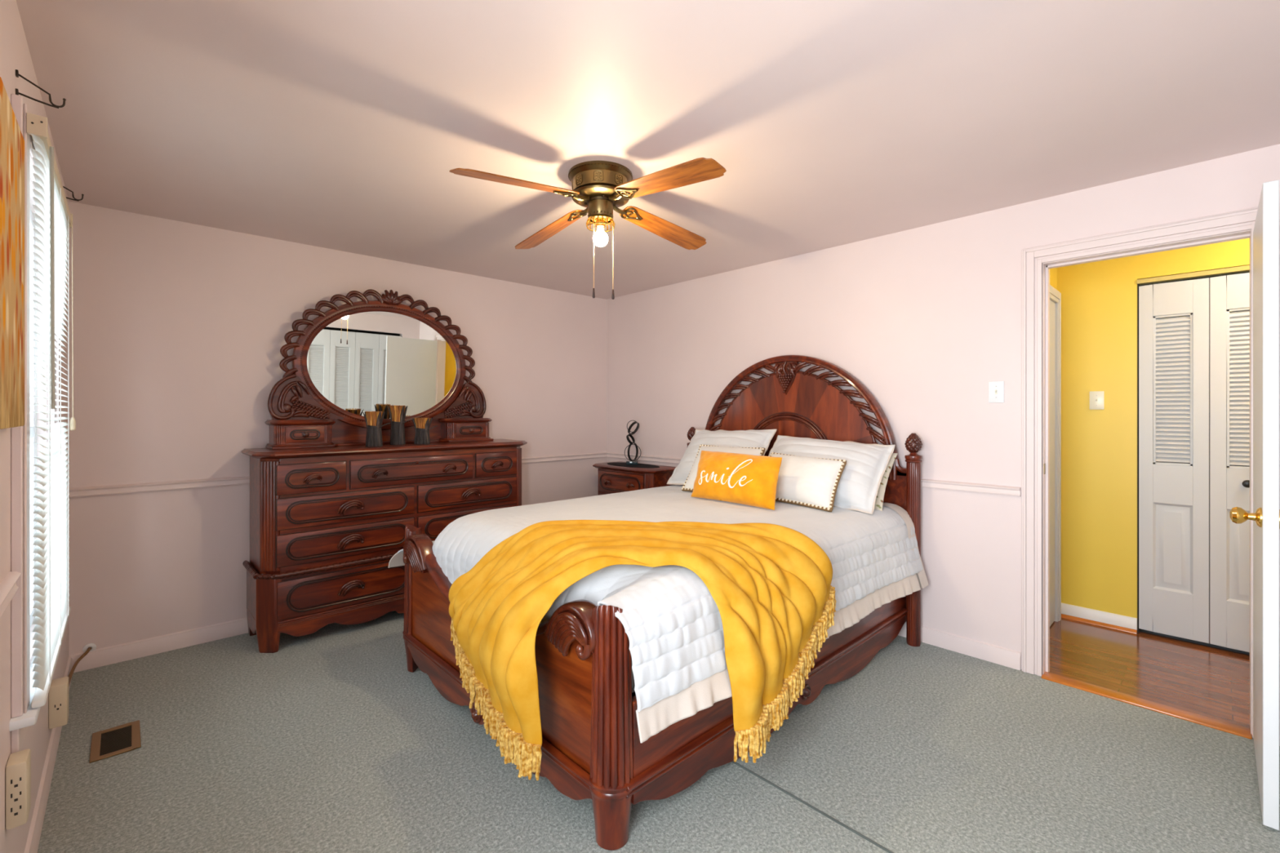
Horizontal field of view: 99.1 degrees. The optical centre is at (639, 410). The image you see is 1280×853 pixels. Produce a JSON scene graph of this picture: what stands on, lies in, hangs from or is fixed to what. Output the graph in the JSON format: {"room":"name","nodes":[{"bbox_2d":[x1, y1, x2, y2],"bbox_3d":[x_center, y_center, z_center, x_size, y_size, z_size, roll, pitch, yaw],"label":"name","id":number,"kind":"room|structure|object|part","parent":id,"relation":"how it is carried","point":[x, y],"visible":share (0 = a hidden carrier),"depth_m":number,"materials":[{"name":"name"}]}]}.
{"room":"bedroom","nodes":[
{"label":"bedroom","id":0,"kind":"room"},
{"bbox_2d":[0,0,69,852],"bbox_3d":[-1.273,0.135,0.957,0.120,2.440,5.020,0,0,-43],"label":"wall","id":1,"kind":"structure","parent":0,"point":[15,54],"depth_m":1.50,"materials":[{"name":"pink paint"}]},
{"bbox_2d":[0,76,24,429],"bbox_3d":[-1.401,-0.314,1.204,0.028,0.702,0.355,0,0,-43],"label":"canvas","id":2,"kind":"object","parent":1,"relation":"attached to","point":[11,140],"visible":1,"depth_m":1.19,"materials":[{"name":"orange fabric"}]},
{"bbox_2d":[4,748,31,830],"bbox_3d":[-1.532,0.930,1.345,0.036,0.155,0.076,0,0,-43],"label":"outlet box","id":3,"kind":"object","parent":1,"relation":"attached to","point":[18,767],"visible":1,"depth_m":1.32,"materials":[{"name":"beige plastic"}]},
{"bbox_2d":[10,777,21,787],"bbox_3d":[-1.506,0.897,1.318,0.017,0.021,0.002,0,0,-43],"label":"socket","id":4,"kind":"object","parent":3,"relation":"attached to","point":[15,782],"depth_m":1.32,"materials":[{"name":"grey plastic"}]},
{"bbox_2d":[10,791,21,801],"bbox_3d":[-1.506,0.931,1.318,0.017,0.021,0.002,0,0,-43],"label":"socket","id":5,"kind":"object","parent":3,"relation":"attached to","point":[15,796],"depth_m":1.32,"materials":[{"name":"grey plastic"}]},
{"bbox_2d":[10,805,21,816],"bbox_3d":[-1.506,0.965,1.318,0.017,0.021,0.002,0,0,-43],"label":"socket","id":6,"kind":"object","parent":3,"relation":"attached to","point":[15,811],"depth_m":1.32,"materials":[{"name":"grey plastic"}]},
{"bbox_2d":[8,655,40,731],"bbox_3d":[-1.917,0.787,1.737,0.075,0.025,1.030,0,0,-43],"label":"window sill","id":7,"kind":"structure","parent":1,"relation":"attached to","point":[29,718],"depth_m":1.39,"materials":[{"name":"white wood"}]},
{"bbox_2d":[0,93,59,754],"bbox_3d":[-1.805,0.038,1.565,0.111,1.683,1.395,0,0,-43],"label":"window","id":8,"kind":"structure","parent":1,"relation":"in","point":[32,217],"depth_m":1.40,"materials":[{"name":"white plastic"}]},
{"bbox_2d":[26,112,75,708],"bbox_3d":[-1.886,0.004,1.766,0.048,1.538,0.971,0,0,-43],"label":"window blind","id":9,"kind":"object","parent":8,"relation":"attached to","point":[52,215],"visible":1,"depth_m":1.56,"materials":[{"name":"beige plastic"}]},
{"bbox_3d":[-1.651,0.021,1.509,0.028,1.488,0.002,0,0,-43],"label":"ladder cord","id":10,"kind":"part","parent":9,"relation":"part of","materials":[{"name":"white fabric"}]},
{"bbox_3d":[-1.890,0.764,1.763,0.026,0.018,0.946,0,0,-43],"label":"rail","id":11,"kind":"part","parent":9,"relation":"part of","materials":[{"name":"white plastic"}]},
{"bbox_3d":[-1.890,0.021,1.763,0.028,1.488,0.002,0,0,-43],"label":"ladder cord","id":12,"kind":"part","parent":9,"relation":"part of","materials":[{"name":"white fabric"}]},
{"bbox_3d":[-2.130,0.021,2.017,0.028,1.488,0.002,0,0,-43],"label":"ladder cord","id":13,"kind":"part","parent":9,"relation":"part of","materials":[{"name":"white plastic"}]},
{"bbox_3d":[-2.153,-0.323,2.072,0.016,0.794,0.015,0,0,-43],"label":"pull cord","id":14,"kind":"part","parent":9,"relation":"part of","materials":[{"name":"white fabric"}]},
{"bbox_2d":[15,69,66,108],"bbox_3d":[-1.610,-0.861,1.468,0.092,0.072,0.012,0,0,-43],"label":"curtain bracket","id":15,"kind":"object","parent":1,"relation":"attached to","point":[17,74],"visible":0.92,"depth_m":1.46,"materials":[{"name":"brown metal"}]},
{"bbox_3d":[-1.641,-0.889,1.438,0.005,0.016,0.012,0,0,-43],"label":"wall plate","id":16,"kind":"part","parent":15,"relation":"part of","materials":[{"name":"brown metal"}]},
{"bbox_2d":[24,655,72,852],"bbox_3d":[-1.265,1.309,1.046,0.014,0.092,4.900,0,0,-43],"label":"baseboard","id":17,"kind":"structure","parent":1,"relation":"attached to","point":[36,826],"depth_m":1.85,"materials":[{"name":"pink paint"}]},
{"bbox_2d":[48,676,68,728],"bbox_3d":[-2.234,1.120,2.098,0.050,0.160,0.086,0,0,-43],"label":"outlet box","id":18,"kind":"object","parent":1,"relation":"attached to","point":[58,694],"visible":0.93,"depth_m":2.07,"materials":[{"name":"beige plastic"}]},
{"bbox_2d":[62,186,84,201],"bbox_3d":[-2.233,-0.861,2.127,0.092,0.072,0.012,0,0,-43],"label":"curtain bracket","id":19,"kind":"object","parent":1,"relation":"attached to","point":[73,195],"visible":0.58,"depth_m":2.14,"materials":[{"name":"brown metal"}]},
{"bbox_2d":[68,643,96,687],"bbox_3d":[-2.595,1.213,2.491,0.068,0.130,0.980,0,0,-39],"label":"cable","id":20,"kind":"object","parent":1,"relation":"attached to","point":[93,646],"visible":0.76,"depth_m":2.81,"materials":[{"name":"brown plastic"}]},
{"bbox_2d":[69,201,607,654],"bbox_3d":[-1.678,0.135,4.109,3.860,2.440,0.120,0,0,-43],"label":"wall","id":21,"kind":"structure","parent":0,"point":[180,328],"depth_m":3.21,"materials":[{"name":"pink paint"}]},
{"bbox_2d":[69,617,248,672],"bbox_3d":[-1.632,1.309,4.061,3.620,0.092,0.014,0,0,-43],"label":"baseboard","id":22,"kind":"structure","parent":21,"relation":"attached to","point":[108,655],"depth_m":3.05,"materials":[{"name":"pink paint"}]},
{"bbox_2d":[68,452,606,497],"bbox_3d":[-1.630,0.423,4.058,3.620,0.048,0.020,0,0,-43],"label":"chair rail","id":23,"kind":"object","parent":21,"relation":"attached to","point":[197,483],"visible":0.62,"depth_m":3.12,"materials":[{"name":"pink paint"}]},
{"bbox_2d":[16,0,1279,299],"bbox_3d":[1.154,-1.115,1.970,5.040,0.060,7.120,0,0,-43],"label":"ceiling","id":24,"kind":"structure","parent":0,"point":[339,125],"depth_m":1.96,"materials":[{"name":"paint"}]},
{"bbox_2d":[449,157,726,299],"bbox_3d":[-0.182,-0.799,2.510,1.045,0.572,1.045,0,0,2],"label":"ceiling fan","id":25,"kind":"object","parent":24,"relation":"hanging from","point":[602,187],"visible":1,"depth_m":2.41,"materials":[{"name":"brown wood"}]},
{"bbox_3d":[-0.491,-0.929,2.226,0.560,0.083,0.130,0,0,-43],"label":"blade","id":26,"kind":"part","parent":25,"relation":"part of","materials":[{"name":"brown wood"}]},
{"bbox_3d":[-0.466,-0.929,2.820,0.130,0.083,0.560,0,0,-43],"label":"blade","id":27,"kind":"part","parent":25,"relation":"part of","materials":[{"name":"brown wood"}]},
{"bbox_3d":[-0.212,-0.726,2.499,0.004,0.338,0.004,0,0,-43],"label":"pull chain","id":28,"kind":"part","parent":25,"relation":"part of","materials":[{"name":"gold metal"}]},
{"bbox_3d":[-0.212,-0.540,2.499,0.012,0.045,0.012,0,0,-43],"label":"pull knob","id":29,"kind":"part","parent":25,"relation":"part of","materials":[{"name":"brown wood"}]},
{"bbox_3d":[-0.182,-0.789,2.510,0.071,0.064,0.071,0,0,-43],"label":"light bulb","id":30,"kind":"part","parent":25,"relation":"part of","materials":[{"name":"white glass"}]},
{"bbox_3d":[-0.124,-0.536,2.507,0.012,0.045,0.012,0,0,-43],"label":"pull knob","id":31,"kind":"part","parent":25,"relation":"part of","materials":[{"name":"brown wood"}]},
{"bbox_3d":[0.128,-0.929,2.795,0.560,0.083,0.130,0,0,-43],"label":"blade","id":32,"kind":"part","parent":25,"relation":"part of","materials":[{"name":"brown wood"}]},
{"bbox_3d":[0.103,-0.929,2.201,0.130,0.083,0.560,0,0,-43],"label":"blade","id":33,"kind":"part","parent":25,"relation":"part of","materials":[{"name":"brown wood"}]},
{"bbox_2d":[37,610,1279,852],"bbox_3d":[1.226,1.384,2.244,5.520,0.062,6.820,0,0,-43],"label":"floor","id":34,"kind":"structure","parent":0,"point":[326,741],"depth_m":2.08,"materials":[{"name":"grey carpet"}]},
{"bbox_2d":[88,720,141,763],"bbox_3d":[-2.149,1.351,2.239,0.147,0.006,0.261,0,0,-43],"label":"floor vent","id":35,"kind":"object","parent":34,"relation":"in","point":[122,739],"visible":1,"depth_m":2.23,"materials":[{"name":"brown metal"}]},
{"bbox_2d":[99,725,131,755],"bbox_3d":[-2.149,1.351,2.239,0.095,0.004,0.196,0,0,-43],"label":"grille","id":36,"kind":"object","parent":35,"relation":"attached to","point":[116,740],"depth_m":2.24,"materials":[{"name":"brown metal"}]},
{"bbox_2d":[241,439,527,653],"bbox_3d":[-1.606,0.792,3.729,1.760,1.125,0.492,0,0,-43],"label":"dresser","id":37,"kind":"object","parent":34,"relation":"on","point":[327,524],"visible":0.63,"depth_m":3.30,"materials":[{"name":"brown wood"}]},
{"bbox_3d":[-2.348,1.275,3.318,0.060,0.160,0.070,0,0,-43],"label":"leg","id":38,"kind":"part","parent":37,"relation":"part of","materials":[{"name":"brown wood"}]},
{"bbox_3d":[-2.088,1.146,3.067,0.108,0.418,0.108,0,0,-43],"label":"leg","id":39,"kind":"part","parent":37,"relation":"part of","materials":[{"name":"brown wood"}]},
{"bbox_3d":[-1.906,0.389,3.180,0.363,0.178,0.022,0,0,-43],"label":"drawer","id":40,"kind":"part","parent":37,"relation":"part of","materials":[{"name":"brown wood"}]},
{"bbox_3d":[-1.895,0.394,3.166,0.097,0.059,0.036,0,0,-43],"label":"handle","id":41,"kind":"part","parent":37,"relation":"part of","materials":[{"name":"brown wood"}]},
{"bbox_3d":[-1.615,0.925,3.739,1.748,0.034,0.466,0,0,-43],"label":"rope moulding","id":42,"kind":"part","parent":37,"relation":"part of","materials":[{"name":"brown wood"}]},
{"bbox_3d":[-1.749,1.066,3.309,0.770,0.223,0.022,0,0,-43],"label":"drawer","id":43,"kind":"part","parent":37,"relation":"part of","materials":[{"name":"brown wood"}]},
{"bbox_3d":[-1.758,0.789,3.320,0.770,0.186,0.022,0,0,-43],"label":"drawer","id":44,"kind":"part","parent":37,"relation":"part of","materials":[{"name":"brown wood"}]},
{"bbox_3d":[-1.758,0.582,3.320,0.770,0.184,0.022,0,0,-43],"label":"drawer","id":45,"kind":"part","parent":37,"relation":"part of","materials":[{"name":"brown wood"}]},
{"bbox_3d":[-1.748,0.789,3.305,0.154,0.092,0.042,0,0,-43],"label":"handle","id":46,"kind":"part","parent":37,"relation":"part of","materials":[{"name":"brown wood"}]},
{"bbox_3d":[-1.748,0.582,3.305,0.154,0.092,0.042,0,0,-43],"label":"handle","id":47,"kind":"part","parent":37,"relation":"part of","materials":[{"name":"brown wood"}]},
{"bbox_3d":[-1.738,1.065,3.295,0.154,0.092,0.042,0,0,-43],"label":"handle","id":48,"kind":"part","parent":37,"relation":"part of","materials":[{"name":"brown wood"}]},
{"bbox_2d":[362,411,390,446],"bbox_3d":[-1.713,0.115,3.548,0.162,0.229,0.104,0,0,-1],"label":"candle","id":49,"kind":"object","parent":37,"relation":"on","point":[374,420],"visible":1,"depth_m":3.51,"materials":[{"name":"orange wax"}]},
{"bbox_2d":[265,288,493,449],"bbox_3d":[-1.720,-0.307,3.799,1.454,1.073,0.230,0,0,-43],"label":"dresser mirror","id":50,"kind":"object","parent":37,"relation":"on","point":[353,358],"visible":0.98,"depth_m":3.73,"materials":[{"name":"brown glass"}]},
{"bbox_3d":[-2.062,0.145,3.361,0.218,0.106,0.022,0,0,-43],"label":"drawer","id":51,"kind":"part","parent":50,"relation":"part of","materials":[{"name":"brown wood"}]},
{"bbox_3d":[-2.050,0.145,3.348,0.040,0.039,0.028,0,0,-43],"label":"knob","id":52,"kind":"part","parent":50,"relation":"part of","materials":[{"name":"brown wood"}]},
{"bbox_3d":[-1.760,-0.317,3.814,1.148,0.896,0.074,0,0,-43],"label":"frame","id":53,"kind":"part","parent":50,"relation":"part of","materials":[{"name":"brown wood"}]},
{"bbox_2d":[306,311,456,418],"bbox_3d":[-1.759,-0.317,3.813,1.016,0.764,0.033,0,0,-43],"label":"mirror glass","id":54,"kind":"object","parent":50,"relation":"attached to","point":[357,362],"depth_m":3.77,"materials":[{"name":"white"}]},
{"bbox_3d":[-1.783,0.119,3.849,0.790,0.198,0.025,0,0,-43],"label":"rail","id":55,"kind":"part","parent":50,"relation":"part of","materials":[{"name":"brown wood"}]},
{"bbox_3d":[-1.272,0.145,4.108,0.243,0.106,0.022,0,0,-43],"label":"drawer","id":56,"kind":"part","parent":50,"relation":"part of","materials":[{"name":"brown wood"}]},
{"bbox_3d":[-1.259,0.145,4.095,0.040,0.039,0.028,0,0,-43],"label":"knob","id":57,"kind":"part","parent":50,"relation":"part of","materials":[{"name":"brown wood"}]},
{"bbox_3d":[-1.625,0.394,3.421,0.097,0.059,0.036,0,0,-43],"label":"handle","id":58,"kind":"part","parent":37,"relation":"part of","materials":[{"name":"brown wood"}]},
{"bbox_2d":[387,405,412,444],"bbox_3d":[-1.640,0.095,3.727,0.155,0.268,0.102,0,0,-1],"label":"candle","id":59,"kind":"object","parent":37,"relation":"on","point":[397,413],"visible":1,"depth_m":3.69,"materials":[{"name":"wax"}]},
{"bbox_3d":[-1.472,0.389,3.591,0.803,0.178,0.022,0,0,-43],"label":"drawer","id":60,"kind":"part","parent":37,"relation":"part of","materials":[{"name":"brown wood"}]},
{"bbox_2d":[411,417,437,444],"bbox_3d":[-1.506,0.138,3.812,0.169,0.183,0.109,0,0,-1],"label":"candle","id":61,"kind":"object","parent":37,"relation":"on","point":[422,425],"visible":1,"depth_m":3.77,"materials":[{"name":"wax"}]},
{"bbox_3d":[-1.296,0.394,3.732,0.097,0.059,0.036,0,0,-43],"label":"handle","id":62,"kind":"part","parent":37,"relation":"part of","materials":[{"name":"brown wood"}]},
{"bbox_3d":[-1.196,0.789,3.851,0.745,0.186,0.022,0,0,-43],"label":"drawer","id":63,"kind":"part","parent":37,"relation":"part of","materials":[{"name":"brown wood"}]},
{"bbox_3d":[-1.196,0.582,3.851,0.745,0.184,0.022,0,0,-43],"label":"drawer","id":64,"kind":"part","parent":37,"relation":"part of","materials":[{"name":"brown wood"}]},
{"bbox_3d":[-1.185,0.582,3.837,0.154,0.092,0.042,0,0,-43],"label":"handle","id":65,"kind":"part","parent":37,"relation":"part of","materials":[{"name":"brown wood"}]},
{"bbox_3d":[-1.046,0.389,3.992,0.335,0.178,0.022,0,0,-43],"label":"drawer","id":66,"kind":"part","parent":37,"relation":"part of","materials":[{"name":"brown wood"}]},
{"bbox_3d":[-1.035,0.394,3.978,0.097,0.059,0.036,0,0,-43],"label":"handle","id":67,"kind":"part","parent":37,"relation":"part of","materials":[{"name":"brown wood"}]},
{"bbox_2d":[592,461,675,495],"bbox_3d":[-0.061,0.914,4.729,0.373,0.882,0.782,0,0,-43],"label":"nightstand","id":68,"kind":"object","parent":34,"relation":"on","point":[611,478],"visible":0.34,"depth_m":4.55,"materials":[{"name":"brown wood"}]},
{"bbox_3d":[-0.286,0.618,4.722,0.036,0.059,0.097,0,0,-43],"label":"handle","id":69,"kind":"part","parent":68,"relation":"part of","materials":[{"name":"brown wood"}]},
{"bbox_3d":[-0.170,0.614,4.626,0.022,0.191,0.579,0,0,-43],"label":"drawer","id":70,"kind":"part","parent":68,"relation":"part of","materials":[{"name":"brown wood"}]},
{"bbox_3d":[-0.083,0.618,4.507,0.036,0.059,0.097,0,0,-43],"label":"handle","id":71,"kind":"part","parent":68,"relation":"part of","materials":[{"name":"brown wood"}]},
{"bbox_2d":[607,462,659,467],"bbox_3d":[-0.065,0.471,4.753,0.283,0.003,0.607,0,0,-43],"label":"placemat","id":72,"kind":"object","parent":68,"relation":"on","point":[623,464],"visible":0.95,"depth_m":4.69,"materials":[{"name":"black fabric"}]},
{"bbox_2d":[624,420,640,464],"bbox_3d":[-0.065,0.276,4.812,0.147,0.388,0.126,0,0,-20],"label":"ring sculpture","id":73,"kind":"object","parent":72,"relation":"on","point":[629,461],"visible":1,"depth_m":4.79,"materials":[{"name":"black metal"}]},
{"bbox_2d":[402,355,922,850],"bbox_3d":[0.183,0.484,3.015,2.365,1.742,1.798,0,0,-43],"label":"bed","id":74,"kind":"object","parent":34,"relation":"on","point":[592,748],"visible":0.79,"depth_m":2.05,"materials":[{"name":"brown wood"}]},
{"bbox_3d":[-1.207,1.251,2.874,0.070,0.208,0.147,0,0,2],"label":"leg","id":75,"kind":"part","parent":74,"relation":"part of","materials":[{"name":"brown wood"}]},
{"bbox_3d":[-1.205,0.876,2.874,0.065,0.558,0.138,0,0,2],"label":"corner post","id":76,"kind":"part","parent":74,"relation":"part of","materials":[{"name":"brown wood"}]},
{"bbox_3d":[-0.648,0.785,2.283,0.088,0.187,1.154,0,0,-43],"label":"footboard rail","id":77,"kind":"part","parent":74,"relation":"part of","materials":[{"name":"brown wood"}]},
{"bbox_3d":[-0.647,0.917,2.284,0.038,0.531,1.530,0,0,-43],"label":"footboard panel","id":78,"kind":"part","parent":74,"relation":"part of","materials":[{"name":"brown wood"}]},
{"bbox_3d":[-0.089,1.251,1.691,0.147,0.208,0.070,0,0,2],"label":"leg","id":79,"kind":"part","parent":74,"relation":"part of","materials":[{"name":"brown wood"}]},
{"bbox_3d":[-0.089,0.876,1.693,0.138,0.558,0.065,0,0,2],"label":"corner post","id":80,"kind":"part","parent":74,"relation":"part of","materials":[{"name":"brown wood"}]},
{"bbox_2d":[603,596,635,693],"bbox_3d":[0.215,0.786,3.037,2.140,0.333,1.490,0,0,-43],"label":"mattress","id":81,"kind":"object","parent":74,"relation":"on","point":[633,677],"visible":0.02,"depth_m":1.79,"materials":[{"name":"white fabric"}]},
{"bbox_2d":[387,484,928,742],"bbox_3d":[0.140,0.771,3.011,2.289,0.499,1.949,0,0,-43],"label":"quilt","id":82,"kind":"object","parent":81,"relation":"on","point":[671,620],"visible":0.44,"depth_m":2.49,"materials":[{"name":"white fabric"}]},
{"bbox_2d":[448,520,836,780],"bbox_3d":[0.048,0.821,2.086,1.581,0.710,0.656,0,0,-9],"label":"throw blanket","id":83,"kind":"object","parent":82,"relation":"on","point":[771,589],"visible":1,"depth_m":1.95,"materials":[{"name":"yellow fabric"}]},
{"bbox_2d":[666,429,777,484],"bbox_3d":[0.570,0.333,3.894,0.372,0.417,0.737,0,0,-43],"label":"pillow sham","id":84,"kind":"object","parent":82,"relation":"on","point":[750,437],"visible":0.48,"depth_m":3.89,"materials":[{"name":"white fabric"}]},
{"bbox_2d":[681,444,764,491],"bbox_3d":[0.536,0.379,3.539,0.550,0.296,0.284,0,0,42],"label":"cushion","id":85,"kind":"object","parent":82,"relation":"on","point":[688,486],"visible":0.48,"depth_m":3.56,"materials":[{"name":"white fabric"}]},
{"bbox_2d":[690,450,782,510],"bbox_3d":[0.544,0.387,3.161,0.608,0.281,0.194,0,0,44],"label":"cushion","id":86,"kind":"object","parent":82,"relation":"on","point":[751,480],"visible":1,"depth_m":3.07,"materials":[{"name":"yellow fabric"}]},
{"bbox_2d":[769,452,846,512],"bbox_3d":[0.929,0.401,3.193,0.260,0.284,0.543,0,0,-43],"label":"cushion","id":87,"kind":"object","parent":82,"relation":"on","point":[813,482],"visible":0.77,"depth_m":3.08,"materials":[{"name":"white fabric"}]},
{"bbox_2d":[768,435,895,514],"bbox_3d":[1.100,0.362,3.353,0.376,0.392,0.812,0,0,-43],"label":"pillow sham","id":88,"kind":"object","parent":82,"relation":"on","point":[860,482],"visible":0.58,"depth_m":3.14,"materials":[{"name":"white fabric"}]},
{"bbox_2d":[874,453,897,511],"bbox_3d":[1.200,0.395,3.382,0.240,0.342,0.690,0,0,-43],"label":"floral pillow","id":89,"kind":"object","parent":82,"relation":"on","point":[880,495],"visible":0.06,"depth_m":3.14,"materials":[{"name":"fabric"}]},
{"bbox_3d":[0.759,1.125,2.454,2.230,0.420,0.051,0,0,-43],"label":"rail","id":90,"kind":"part","parent":74,"relation":"part of","materials":[{"name":"brown wood"}]},
{"bbox_3d":[1.025,0.059,3.801,0.019,0.648,1.260,0,0,-43],"label":"sunburst panel","id":91,"kind":"part","parent":74,"relation":"part of","materials":[{"name":"brown wood"}]},
{"bbox_3d":[1.018,0.404,3.795,0.048,1.582,1.640,0,0,-43],"label":"headboard","id":92,"kind":"part","parent":74,"relation":"part of","materials":[{"name":"brown wood"}]},
{"bbox_3d":[1.589,0.795,3.171,0.092,1.120,0.092,0,0,-43],"label":"post","id":93,"kind":"part","parent":74,"relation":"part of","materials":[{"name":"brown wood"}]},
{"bbox_2d":[731,760,893,852],"bbox_3d":[1.050,1.353,1.377,0.012,0.004,2.200,0,0,-43],"label":"carpet seam","id":94,"kind":"object","parent":34,"relation":"on","point":[733,762],"depth_m":1.85,"materials":[{"name":"grey carpet"}]},
{"bbox_2d":[1040,671,1252,739],"bbox_3d":[2.310,1.352,2.538,0.090,0.014,0.714,0,0,-43],"label":"threshold","id":95,"kind":"object","parent":34,"relation":"on","point":[1205,721],"visible":0.9,"depth_m":2.49,"materials":[{"name":"orange wood"}]},
{"bbox_2d":[607,143,1279,673],"bbox_3d":[1.662,0.135,3.296,0.120,2.440,5.650,0,0,-43],"label":"wall","id":96,"kind":"structure","parent":0,"point":[924,317],"depth_m":3.17,"materials":[{"name":"pink paint"}]},
{"bbox_2d":[606,452,1021,496],"bbox_3d":[0.829,0.423,4.076,0.020,0.048,3.372,0,0,-43],"label":"chair rail","id":97,"kind":"object","parent":96,"relation":"attached to","point":[929,483],"visible":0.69,"depth_m":3.08,"materials":[{"name":"pink paint"}]},
{"bbox_2d":[897,622,1021,670],"bbox_3d":[0.831,1.309,4.078,0.014,0.092,3.372,0,0,-43],"label":"baseboard","id":98,"kind":"structure","parent":96,"relation":"attached to","point":[997,655],"depth_m":3.02,"materials":[{"name":"pink paint"}]},
{"bbox_2d":[988,381,1004,403],"bbox_3d":[1.912,-0.102,2.931,0.018,0.116,0.072,0,0,-43],"label":"light switch","id":99,"kind":"object","parent":96,"relation":"attached to","point":[996,388],"visible":1,"depth_m":2.93,"materials":[{"name":"white plastic"}]},
{"bbox_2d":[1021,203,1279,746],"bbox_3d":[2.339,0.257,2.565,0.141,2.200,0.886,0,0,-43],"label":"door frame","id":100,"kind":"structure","parent":96,"relation":"attached to","point":[1035,268],"depth_m":2.79,"materials":[{"name":"pink paint"}]},
{"bbox_2d":[1229,179,1279,830],"bbox_3d":[2.293,0.301,2.004,0.722,2.083,0.179,0,0,-43],"label":"door","id":101,"kind":"structure","parent":96,"relation":"in","point":[1265,516],"depth_m":1.76,"materials":[{"name":"white paint"}]},
{"bbox_3d":[2.082,0.355,1.804,0.066,0.066,0.179,0,0,-43],"label":"knob","id":102,"kind":"part","parent":101,"relation":"part of","materials":[{"name":"gold metal"}]},
{"bbox_3d":[2.032,0.355,1.757,0.002,0.056,0.023,0,0,-43],"label":"latch plate","id":103,"kind":"part","parent":101,"relation":"part of","materials":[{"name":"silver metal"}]},
{"bbox_2d":[1049,267,1057,289],"bbox_3d":[2.381,0.135,3.322,0.960,2.440,0.100,0,0,-43],"label":"wall","id":104,"kind":"structure","parent":0,"point":[1053,272],"depth_m":3.53,"materials":[{"name":"yellow paint"}]},
{"bbox_2d":[1049,299,1055,626],"bbox_3d":[2.434,0.325,3.295,0.640,2.040,0.012,0,0,-43],"label":"door","id":105,"kind":"structure","parent":104,"relation":"in","point":[1052,305],"depth_m":3.46,"materials":[{"name":"grey paint"}]},
{"bbox_2d":[1049,284,1061,622],"bbox_3d":[2.452,0.289,3.300,0.776,2.132,0.034,0,0,-43],"label":"door frame","id":106,"kind":"structure","parent":104,"relation":"attached to","point":[1055,295],"depth_m":3.51,"materials":[{"name":"grey paint"}]},
{"bbox_2d":[1057,238,1249,617],"bbox_3d":[3.889,0.135,2.512,0.120,2.440,3.350,0,0,-43],"label":"wall","id":107,"kind":"structure","parent":0,"point":[1099,299],"depth_m":3.43,"materials":[{"name":"yellow paint"}]},
{"bbox_2d":[1089,391,1104,409],"bbox_3d":[2.896,-0.067,3.462,0.018,0.116,0.072,0,0,-43],"label":"light switch","id":108,"kind":"object","parent":107,"relation":"attached to","point":[1096,397],"visible":1,"depth_m":3.46,"materials":[{"name":"beige plastic"}]},
{"bbox_2d":[1061,602,1137,630],"bbox_3d":[2.894,1.300,3.468,0.014,0.070,0.392,0,0,-43],"label":"baseboard","id":109,"kind":"structure","parent":107,"relation":"attached to","point":[1113,619],"depth_m":3.45,"materials":[{"name":"white paint"}]},
{"bbox_2d":[1061,613,1137,633],"bbox_3d":[2.889,1.344,3.463,0.028,0.022,0.392,0,0,-43],"label":"trim","id":110,"kind":"structure","parent":107,"relation":"attached to","point":[1066,616],"depth_m":3.44,"materials":[{"name":"orange wood"}]},
{"bbox_2d":[1137,284,1249,655],"bbox_3d":[3.488,0.290,2.925,0.096,2.130,1.213,0,0,-43],"label":"closet frame","id":111,"kind":"object","parent":107,"relation":"attached to","point":[1139,630],"visible":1,"depth_m":3.33,"materials":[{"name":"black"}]},
{"bbox_2d":[1137,265,1249,284],"bbox_3d":[3.466,-0.788,2.905,0.056,0.025,1.213,0,0,-43],"label":"closet track","id":112,"kind":"object","parent":107,"relation":"attached to","point":[1246,268],"visible":0.8,"depth_m":3.15,"materials":[{"name":"gold metal"}]},
{"bbox_2d":[1138,272,1249,652],"bbox_3d":[3.453,0.283,2.892,0.064,2.090,1.203,0,0,-43],"label":"bifold closet door","id":113,"kind":"structure","parent":107,"relation":"in","point":[1174,352],"depth_m":3.15,"materials":[{"name":"grey paint"}]},
{"bbox_3d":[3.155,0.283,3.232,0.032,2.090,0.298,0,0,-43],"label":"door","id":114,"kind":"part","parent":113,"relation":"part of","materials":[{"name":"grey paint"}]},
{"bbox_3d":[3.362,0.283,3.013,0.032,2.090,0.298,0,0,-43],"label":"door","id":115,"kind":"part","parent":113,"relation":"part of","materials":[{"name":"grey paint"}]},
{"bbox_3d":[3.334,0.400,2.995,0.033,0.041,0.042,0,0,-43],"label":"knob","id":116,"kind":"part","parent":113,"relation":"part of","materials":[{"name":"black metal"}]},
{"bbox_2d":[1139,271,1249,620],"bbox_3d":[3.904,0.135,3.319,0.050,2.440,1.413,0,0,-43],"label":"wall","id":117,"kind":"structure","parent":0,"point":[1243,272],"depth_m":3.52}
]}

